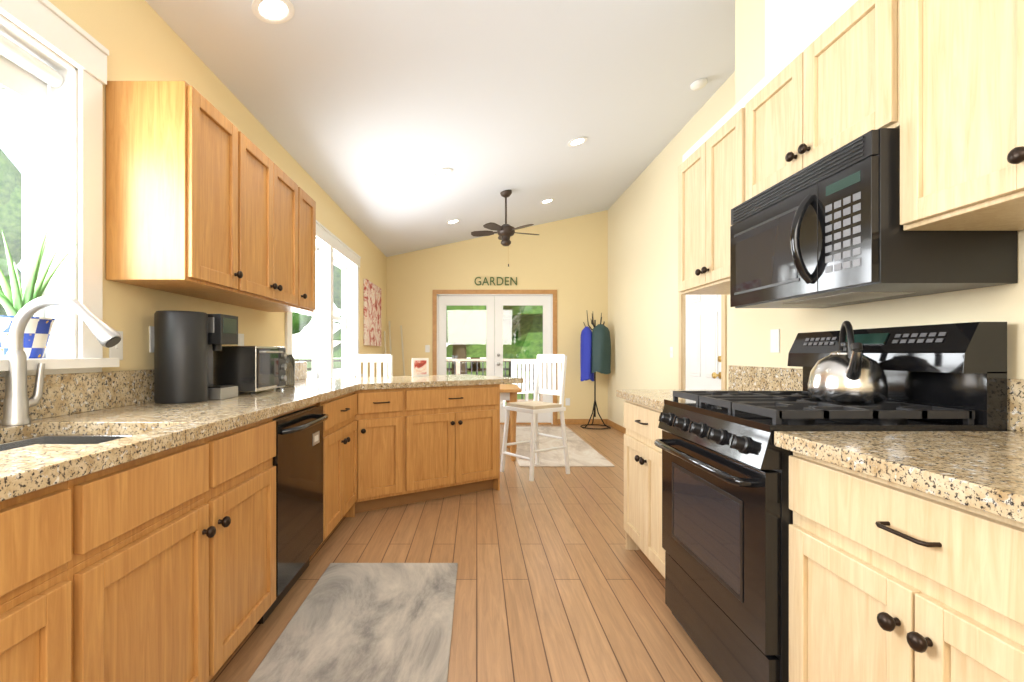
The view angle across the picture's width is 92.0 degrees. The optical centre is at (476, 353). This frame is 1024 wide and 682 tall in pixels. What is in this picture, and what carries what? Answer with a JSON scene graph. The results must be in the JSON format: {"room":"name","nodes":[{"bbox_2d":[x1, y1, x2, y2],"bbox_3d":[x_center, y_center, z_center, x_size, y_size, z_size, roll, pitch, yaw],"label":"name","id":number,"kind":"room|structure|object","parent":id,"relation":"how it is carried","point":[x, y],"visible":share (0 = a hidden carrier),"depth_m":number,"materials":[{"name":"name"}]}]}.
{"room":"kitchen","nodes":[
{"label":"kitchen","id":0,"kind":"room"},
{"bbox_2d":[0,446,195,597],"bbox_3d":[-0.820,0.343,1.705,0.020,0.143,3.282,0,0,0],"label":"drawer fronts","id":1,"kind":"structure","parent":0,"relation":"attached to","point":[39,535],"depth_m":1.02,"materials":[{"name":"brown wood"}]},
{"bbox_2d":[2,0,386,376],"bbox_3d":[-1.500,-0.255,3.075,0.160,2.750,9.670,0,0,0],"label":"wall","id":2,"kind":"structure","parent":0,"point":[140,40],"depth_m":2.25,"materials":[{"name":"beige paint"}]},
{"bbox_2d":[0,0,118,376],"bbox_3d":[-1.465,-0.502,1.125,0.220,1.275,1.490,0,0,0],"label":"window","id":3,"kind":"structure","parent":2,"relation":"in","point":[39,78],"depth_m":1.74,"materials":[{"name":"white paint"}]},
{"bbox_2d":[0,230,76,358],"bbox_3d":[-1.483,-0.195,1.542,0.373,0.423,0.304,0,0,0],"label":"aloe plant","id":4,"kind":"object","parent":3,"relation":"on","point":[14,299],"visible":0.75,"depth_m":1.54,"materials":[{"name":"green plant"}]},
{"bbox_2d":[109,331,122,359],"bbox_3d":[-1.413,-0.030,1.935,0.011,0.114,0.070,0,0,0],"label":"light switch","id":5,"kind":"object","parent":2,"relation":"attached to","point":[115,351],"visible":0.67,"depth_m":1.94,"materials":[{"name":"white plastic"}]},
{"bbox_2d":[149,326,153,351],"bbox_3d":[-1.416,-0.060,2.170,0.006,0.114,0.070,0,0,0],"label":"electrical outlet plate","id":6,"kind":"object","parent":2,"relation":"attached to","point":[151,338],"visible":0.52,"depth_m":2.14,"materials":[{"name":"white plastic"}]},
{"bbox_2d":[0,362,306,505],"bbox_3d":[-1.149,0.245,1.876,0.537,0.350,4.352,0,0,0],"label":"backsplash","id":7,"kind":"structure","parent":2,"relation":"attached to","point":[62,393],"depth_m":1.62,"materials":[{"name":"beige stone"}]},
{"bbox_2d":[106,81,249,296],"bbox_3d":[-1.255,-0.660,2.109,0.324,0.760,0.457,0,0,0],"label":"upper cabinet","id":8,"kind":"object","parent":2,"relation":"attached to","point":[206,199],"depth_m":1.88,"materials":[{"name":"brown wood"}]},
{"bbox_2d":[238,333,243,345],"bbox_3d":[-1.416,-0.060,2.960,0.006,0.114,0.070,0,0,0],"label":"electrical outlet plate","id":9,"kind":"object","parent":2,"relation":"attached to","point":[240,339],"visible":0.69,"depth_m":2.95,"materials":[{"name":"white plastic"}]},
{"bbox_2d":[196,141,305,311],"bbox_3d":[-1.255,-0.660,2.650,0.324,0.760,0.894,0,0,0],"label":"upper cabinet","id":10,"kind":"object","parent":2,"relation":"attached to","point":[277,203],"depth_m":2.69,"materials":[{"name":"brown wood"}]},
{"bbox_2d":[306,193,315,311],"bbox_3d":[-1.255,-0.660,3.162,0.324,0.760,0.397,0,0,0],"label":"upper cabinet","id":11,"kind":"object","parent":2,"relation":"attached to","point":[310,203],"depth_m":3.27,"materials":[{"name":"brown wood"}]},
{"bbox_2d":[285,220,363,378],"bbox_3d":[-1.465,-0.393,4.760,0.220,1.515,2.280,0,0,0],"label":"window","id":12,"kind":"structure","parent":2,"relation":"in","point":[323,318],"depth_m":4.74,"materials":[{"name":"white paint"}]},
{"bbox_2d":[364,279,380,345],"bbox_3d":[-1.399,-0.515,6.650,0.038,0.830,0.960,0,0,0],"label":"canvas art","id":13,"kind":"object","parent":2,"relation":"attached to","point":[372,314],"visible":1,"depth_m":6.52},
{"bbox_2d":[145,0,734,256],"bbox_3d":[0.320,-1.956,3.075,3.800,0.959,9.670,0,0,0],"label":"ceiling","id":14,"kind":"structure","parent":0,"point":[371,116],"depth_m":3.47,"materials":[{"name":"white paint"}]},
{"bbox_2d":[251,0,294,23],"bbox_3d":[-0.949,-1.605,2.300,0.187,0.045,0.190,0,0,0],"label":"recessed light","id":15,"kind":"object","parent":14,"relation":"in","point":[275,11],"visible":1,"depth_m":2.31,"materials":[{"name":"white paint"}]},
{"bbox_2d":[433,168,452,176],"bbox_3d":[-0.325,-1.738,4.740,0.187,0.045,0.190,0,0,0],"label":"recessed light","id":16,"kind":"object","parent":14,"relation":"in","point":[442,172],"visible":0.98,"depth_m":4.73,"materials":[{"name":"white paint"}]},
{"bbox_2d":[446,219,459,223],"bbox_3d":[-0.312,-1.741,6.520,0.187,0.046,0.190,0,0,0],"label":"recessed light","id":17,"kind":"object","parent":14,"relation":"in","point":[452,221],"visible":0.98,"depth_m":6.51,"materials":[{"name":"white paint"}]},
{"bbox_2d":[471,190,538,266],"bbox_3d":[0.337,-1.453,5.779,0.811,0.886,0.792,0,0,0],"label":"fan","id":18,"kind":"object","parent":14,"relation":"hanging from","point":[505,231],"visible":1,"depth_m":5.71,"materials":[{"name":"brown metal"}]},
{"bbox_2d":[540,198,553,203],"bbox_3d":[0.929,-2.005,6.500,0.187,0.045,0.190,0,0,0],"label":"recessed light","id":19,"kind":"object","parent":14,"relation":"in","point":[549,200],"visible":1,"depth_m":6.49,"materials":[{"name":"white paint"}]},
{"bbox_2d":[567,137,586,146],"bbox_3d":[0.957,-2.011,4.690,0.187,0.046,0.190,0,0,0],"label":"recessed light","id":20,"kind":"object","parent":14,"relation":"in","point":[577,141],"visible":0.98,"depth_m":4.68,"materials":[{"name":"white paint"}]},
{"bbox_2d":[690,78,707,90],"bbox_3d":[1.802,-2.178,4.000,0.131,0.058,0.128,0,0,0],"label":"recessed light","id":21,"kind":"object","parent":14,"relation":"attached to","point":[699,84],"visible":1,"depth_m":3.97,"materials":[{"name":"white plastic"}]},
{"bbox_2d":[211,424,722,681],"bbox_3d":[0.320,1.160,3.075,3.800,0.080,9.670,0,0,0],"label":"floor","id":22,"kind":"structure","parent":0,"point":[556,581],"depth_m":2.46,"materials":[{"name":"brown wood"}]},
{"bbox_2d":[0,546,115,681],"bbox_3d":[-1.114,0.780,0.561,0.607,0.680,1.022,0,0,0],"label":"base cabinet","id":23,"kind":"object","parent":22,"relation":"on","point":[61,627],"depth_m":0.97,"materials":[{"name":"brown wood"}]},
{"bbox_2d":[0,410,283,654],"bbox_3d":[-1.114,0.685,1.719,0.607,0.870,0.572,0,0,0],"label":"base cabinet","id":24,"kind":"object","parent":22,"relation":"on","point":[240,456],"depth_m":1.69,"materials":[{"name":"brown wood"}]},
{"bbox_2d":[0,458,91,493],"bbox_3d":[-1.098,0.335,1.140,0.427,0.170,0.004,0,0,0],"label":"countertop","id":25,"kind":"structure","parent":24,"relation":"on","point":[51,473],"depth_m":0.96,"materials":[{"name":"beige stone"}]},
{"bbox_2d":[8,386,355,429],"bbox_3d":[-1.109,0.242,2.400,0.617,0.065,1.800,0,0,0],"label":"countertop","id":26,"kind":"structure","parent":24,"relation":"on","point":[209,414],"depth_m":1.74,"materials":[{"name":"beige stone"}]},
{"bbox_2d":[1,295,120,425],"bbox_3d":[-1.220,0.018,1.475,0.334,0.381,0.113,0,0,0],"label":"faucet","id":27,"kind":"object","parent":26,"relation":"on","point":[18,403],"visible":1,"depth_m":1.44,"materials":[{"name":"silver metal"}]},
{"bbox_2d":[154,310,237,403],"bbox_3d":[-1.269,0.015,2.203,0.242,0.387,0.345,0,0,0],"label":"coffee maker","id":28,"kind":"object","parent":26,"relation":"on","point":[187,344],"visible":1,"depth_m":2.06,"materials":[{"name":"black plastic"}]},
{"bbox_2d":[213,346,286,393],"bbox_3d":[-1.233,0.086,2.690,0.305,0.245,0.380,0,0,0],"label":"toaster oven","id":29,"kind":"object","parent":26,"relation":"on","point":[252,369],"visible":0.94,"depth_m":2.50,"materials":[{"name":"black metal"}]},
{"bbox_2d":[285,354,294,386],"bbox_3d":[-1.220,0.108,3.120,0.130,0.200,0.130,0,0,0],"label":"glass jar","id":30,"kind":"object","parent":26,"relation":"on","point":[290,369],"visible":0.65,"depth_m":3.08,"materials":[{"name":"clear glass"}]},
{"bbox_2d":[108,486,231,681],"bbox_3d":[-1.114,0.780,1.253,0.607,0.680,0.649,0,0,0],"label":"base cabinet","id":31,"kind":"object","parent":22,"relation":"on","point":[137,533],"depth_m":1.35,"materials":[{"name":"brown wood"}]},
{"bbox_2d":[257,406,328,623],"bbox_3d":[-1.067,0.697,2.310,0.637,0.837,0.596,0,0,0],"label":"dishwasher","id":32,"kind":"object","parent":22,"relation":"on","point":[298,460],"visible":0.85,"depth_m":2.23,"materials":[{"name":"black metal"}]},
{"bbox_2d":[284,390,363,559],"bbox_3d":[-1.088,0.685,3.007,0.658,0.870,0.783,0,0,0],"label":"base cabinet","id":33,"kind":"object","parent":22,"relation":"on","point":[343,430],"depth_m":2.97,"materials":[{"name":"brown wood"}]},
{"bbox_2d":[248,563,457,681],"bbox_3d":[-0.438,1.114,1.005,0.675,0.010,3.210,0,0,0],"label":"area rug","id":34,"kind":"object","parent":22,"relation":"on","point":[370,622],"visible":0.9,"depth_m":1.99,"materials":[{"name":"grey fabric"}]},
{"bbox_2d":[351,354,392,376],"bbox_3d":[-1.001,0.566,4.685,0.460,1.112,0.490,0,0,-10],"label":"stool","id":35,"kind":"object","parent":22,"relation":"on","point":[371,358],"visible":0.31,"depth_m":4.87,"materials":[{"name":"white paint"}]},
{"bbox_2d":[384,330,390,353],"bbox_3d":[-1.343,0.395,7.325,0.028,1.453,0.199,0,0,-30],"label":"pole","id":36,"kind":"object","parent":22,"relation":"on","point":[390,345],"depth_m":7.39,"materials":[{"name":"beige"}]},
{"bbox_2d":[364,390,415,511],"bbox_3d":[-0.804,0.685,3.669,0.693,0.870,0.762,0,0,0],"label":"base cabinet","id":37,"kind":"object","parent":22,"relation":"on","point":[389,415],"depth_m":3.49,"materials":[{"name":"brown wood"}]},
{"bbox_2d":[400,325,404,375],"bbox_3d":[-1.115,0.345,7.590,0.028,1.554,0.249,0,0,-36],"label":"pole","id":38,"kind":"object","parent":22,"relation":"on","point":[400,325],"depth_m":7.62,"materials":[{"name":"beige"}]},
{"bbox_2d":[416,390,499,501],"bbox_3d":[-0.336,0.685,4.004,1.024,0.870,1.006,0,0,0],"label":"base cabinet","id":39,"kind":"object","parent":22,"relation":"on","point":[458,431],"depth_m":3.78,"materials":[{"name":"brown wood"}]},
{"bbox_2d":[294,374,522,389],"bbox_3d":[-0.513,0.230,4.098,1.808,0.040,1.596,0,0,0],"label":"countertop","id":40,"kind":"structure","parent":39,"relation":"on","point":[460,381],"depth_m":3.79,"materials":[{"name":"beige stone"}]},
{"bbox_2d":[412,358,428,376],"bbox_3d":[-0.500,0.126,4.381,0.145,0.165,0.103,0,0,0],"label":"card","id":41,"kind":"object","parent":40,"relation":"on","point":[420,367],"visible":1,"depth_m":4.35,"materials":[{"name":"white paper"}]},
{"bbox_2d":[500,384,521,460],"bbox_3d":[-0.120,0.745,5.475,1.160,0.750,0.850,0,0,0],"label":"dining table","id":42,"kind":"object","parent":22,"relation":"on","point":[508,393],"visible":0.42,"depth_m":5.11,"materials":[{"name":"brown wood"}]},
{"bbox_2d":[500,354,569,480],"bbox_3d":[0.544,0.566,4.623,0.490,1.112,0.460,0,0,-35],"label":"stool","id":43,"kind":"object","parent":22,"relation":"on","point":[534,407],"visible":0.98,"depth_m":4.62,"materials":[{"name":"white paint"}]},
{"bbox_2d":[516,427,614,466],"bbox_3d":[0.890,1.114,6.150,0.940,0.010,2.600,0,0,0],"label":"area rug","id":44,"kind":"object","parent":22,"relation":"on","point":[582,453],"visible":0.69,"depth_m":5.56,"materials":[{"name":"beige fabric"}]},
{"bbox_2d":[580,313,610,428],"bbox_3d":[1.774,0.233,7.428,0.449,1.767,0.453,0,0,0],"label":"coat rack","id":45,"kind":"object","parent":22,"relation":"on","point":[595,350],"visible":1,"depth_m":7.28,"materials":[{"name":"black metal"}]},
{"bbox_2d":[624,401,664,579],"bbox_3d":[1.147,0.685,2.455,0.635,0.870,0.720,0,0,0],"label":"base cabinet","id":46,"kind":"object","parent":22,"relation":"on","point":[642,459],"depth_m":2.45,"materials":[{"name":"brown wood"}]},
{"bbox_2d":[616,389,739,412],"bbox_3d":[1.133,0.230,2.462,0.664,0.040,0.737,0,0,0],"label":"countertop","id":47,"kind":"structure","parent":46,"relation":"on","point":[654,399],"depth_m":2.50,"materials":[{"name":"beige stone"}]},
{"bbox_2d":[654,322,1006,681],"bbox_3d":[1.078,0.517,1.710,0.714,1.205,0.754,0,0,0],"label":"range","id":48,"kind":"object","parent":22,"relation":"on","point":[727,516],"visible":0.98,"depth_m":1.49,"materials":[{"name":"black metal"}]},
{"bbox_2d":[808,320,887,403],"bbox_3d":[1.215,0.025,1.600,0.212,0.264,0.252,0,0,0],"label":"kettle","id":49,"kind":"object","parent":48,"relation":"on","point":[849,371],"visible":1,"depth_m":1.55,"materials":[{"name":"silver metal"}]},
{"bbox_2d":[789,453,1023,681],"bbox_3d":[1.147,0.685,0.902,0.635,0.870,0.849,0,0,0],"label":"base cabinet","id":50,"kind":"object","parent":22,"relation":"on","point":[906,556],"depth_m":0.98,"materials":[{"name":"brown wood"}]},
{"bbox_2d":[774,429,1023,524],"bbox_3d":[1.133,0.230,0.514,0.664,0.040,1.628,0,0,0],"label":"countertop","id":51,"kind":"structure","parent":50,"relation":"on","point":[982,471],"depth_m":1.00,"materials":[{"name":"beige stone"}]},
{"bbox_2d":[387,210,607,418],"bbox_3d":[0.320,-0.643,7.830,3.800,3.525,0.160,0,0,0],"label":"wall","id":52,"kind":"structure","parent":0,"point":[567,259],"depth_m":7.75,"materials":[{"name":"beige paint"}]},
{"bbox_2d":[425,345,429,351],"bbox_3d":[-0.775,-0.070,7.744,0.070,0.114,0.011,0,0,0],"label":"switch plate","id":53,"kind":"object","parent":52,"relation":"attached to","point":[427,348],"visible":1,"depth_m":7.74,"materials":[{"name":"white plastic"}]},
{"bbox_2d":[433,290,556,424],"bbox_3d":[0.282,0.063,7.821,1.955,2.116,0.178,0,0,0],"label":"double door","id":54,"kind":"structure","parent":52,"relation":"attached to","point":[494,302],"depth_m":7.79,"materials":[{"name":"white wood"}]},
{"bbox_2d":[475,277,516,284],"bbox_3d":[0.298,-1.130,7.734,0.667,0.133,0.012,0,0,0],"label":"sign","id":55,"kind":"object","parent":52,"relation":"attached to","point":[497,281],"visible":0.92,"depth_m":7.73,"materials":[{"name":"green metal"}]},
{"bbox_2d":[557,419,606,423],"bbox_3d":[1.648,1.077,7.743,0.766,0.085,0.012,0,0,0],"label":"baseboard","id":56,"kind":"structure","parent":52,"relation":"attached to","point":[567,421],"depth_m":7.74,"materials":[{"name":"brown wood"}]},
{"bbox_2d":[608,72,734,427],"bbox_3d":[2.140,-0.626,5.355,0.160,3.491,5.110,0,0,0],"label":"wall","id":57,"kind":"structure","parent":0,"point":[643,310],"depth_m":5.84,"materials":[{"name":"beige paint"}]},
{"bbox_2d":[607,419,625,433],"bbox_3d":[2.053,1.077,6.374,0.012,0.085,2.749,0,0,0],"label":"baseboard","id":58,"kind":"structure","parent":57,"relation":"attached to","point":[618,427],"depth_m":7.22,"materials":[{"name":"brown wood"}]},
{"bbox_2d":[670,347,672,357],"bbox_3d":[2.054,-0.010,5.200,0.011,0.114,0.070,0,0,0],"label":"switch plate","id":59,"kind":"object","parent":57,"relation":"attached to","point":[671,352],"visible":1,"depth_m":5.20,"materials":[{"name":"white plastic"}]},
{"bbox_2d":[679,292,726,389],"bbox_3d":[2.086,0.075,4.525,0.148,2.090,0.930,0,0,0],"label":"door","id":60,"kind":"structure","parent":57,"relation":"attached to","point":[704,342],"depth_m":4.52,"materials":[{"name":"white wood"}]},
{"bbox_2d":[735,0,1023,430],"bbox_3d":[1.841,-0.633,0.520,0.758,3.505,4.560,0,0,0],"label":"wall","id":61,"kind":"structure","parent":0,"point":[770,35],"depth_m":2.19,"materials":[{"name":"beige paint"}]},
{"bbox_2d":[678,103,737,294],"bbox_3d":[1.297,-0.723,2.401,0.336,0.785,0.759,0,0,0],"label":"upper cabinet","id":62,"kind":"object","parent":61,"relation":"attached to","point":[708,172],"depth_m":2.41,"materials":[{"name":"brown wood"}]},
{"bbox_2d":[770,329,779,352],"bbox_3d":[1.464,-0.060,2.420,0.006,0.114,0.070,0,0,0],"label":"switch plate","id":63,"kind":"object","parent":61,"relation":"attached to","point":[774,340],"visible":1,"depth_m":2.41,"materials":[{"name":"white plastic"}]},
{"bbox_2d":[738,0,865,204],"bbox_3d":[1.297,-0.868,1.711,0.336,0.495,0.755,0,0,0],"label":"upper cabinet","id":64,"kind":"object","parent":61,"relation":"attached to","point":[811,104],"depth_m":1.68,"materials":[{"name":"brown wood"}]},
{"bbox_2d":[730,128,1016,307],"bbox_3d":[1.236,-0.399,1.710,0.459,0.422,0.750,0,0,0],"label":"microwave","id":65,"kind":"object","parent":64,"relation":"attached to","point":[827,231],"visible":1,"depth_m":1.45,"materials":[{"name":"black metal"}]},
{"bbox_2d":[728,365,1023,432],"bbox_3d":[1.454,0.140,1.265,0.021,0.140,3.130,0,0,0],"label":"backsplash","id":66,"kind":"structure","parent":61,"relation":"attached to","point":[744,378],"depth_m":2.33,"materials":[{"name":"beige stone"}]},
{"bbox_2d":[866,0,1023,230],"bbox_3d":[1.297,-0.723,0.977,0.336,0.785,0.847,0,0,0],"label":"upper cabinet","id":67,"kind":"object","parent":61,"relation":"attached to","point":[939,84],"depth_m":1.19,"materials":[{"name":"brown wood"}]},
{"label":"outside","id":68,"kind":"structure","parent":0,"visible":0},
{"bbox_2d":[296,359,532,405],"bbox_3d":[0.000,1.495,40.000,160.000,0.150,160.000,0,0,0],"label":"ground","id":69,"kind":"structure","parent":68,"point":[530,396],"depth_m":40.36,"materials":[{"name":"green plant"}]},
{"bbox_2d":[0,86,542,374],"bbox_3d":[1.981,-4.421,20.002,71.626,11.691,48.607,0,0,0],"label":"trees","id":70,"kind":"object","parent":69,"relation":"on","point":[4,209],"depth_m":16.82,"materials":[{"name":"green plant"}]},
{"bbox_2d":[295,358,529,376],"bbox_3d":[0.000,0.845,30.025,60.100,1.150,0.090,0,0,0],"label":"deck railing","id":71,"kind":"object","parent":69,"relation":"on","point":[447,368],"depth_m":30.00,"materials":[{"name":"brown wood"}]},
{"bbox_2d":[447,359,542,401],"bbox_3d":[0.500,0.770,9.258,5.490,1.300,2.685,0,0,0],"label":"railing","id":72,"kind":"object","parent":69,"relation":"on","point":[482,360],"depth_m":10.52,"materials":[{"name":"white wood"}]},
{"bbox_2d":[503,360,538,405],"bbox_3d":[0.797,0.627,9.109,0.540,1.020,0.520,0,0,-20],"label":"stool","id":73,"kind":"object","parent":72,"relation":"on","point":[526,381],"depth_m":8.88,"materials":[{"name":"white wood"}]}
]}

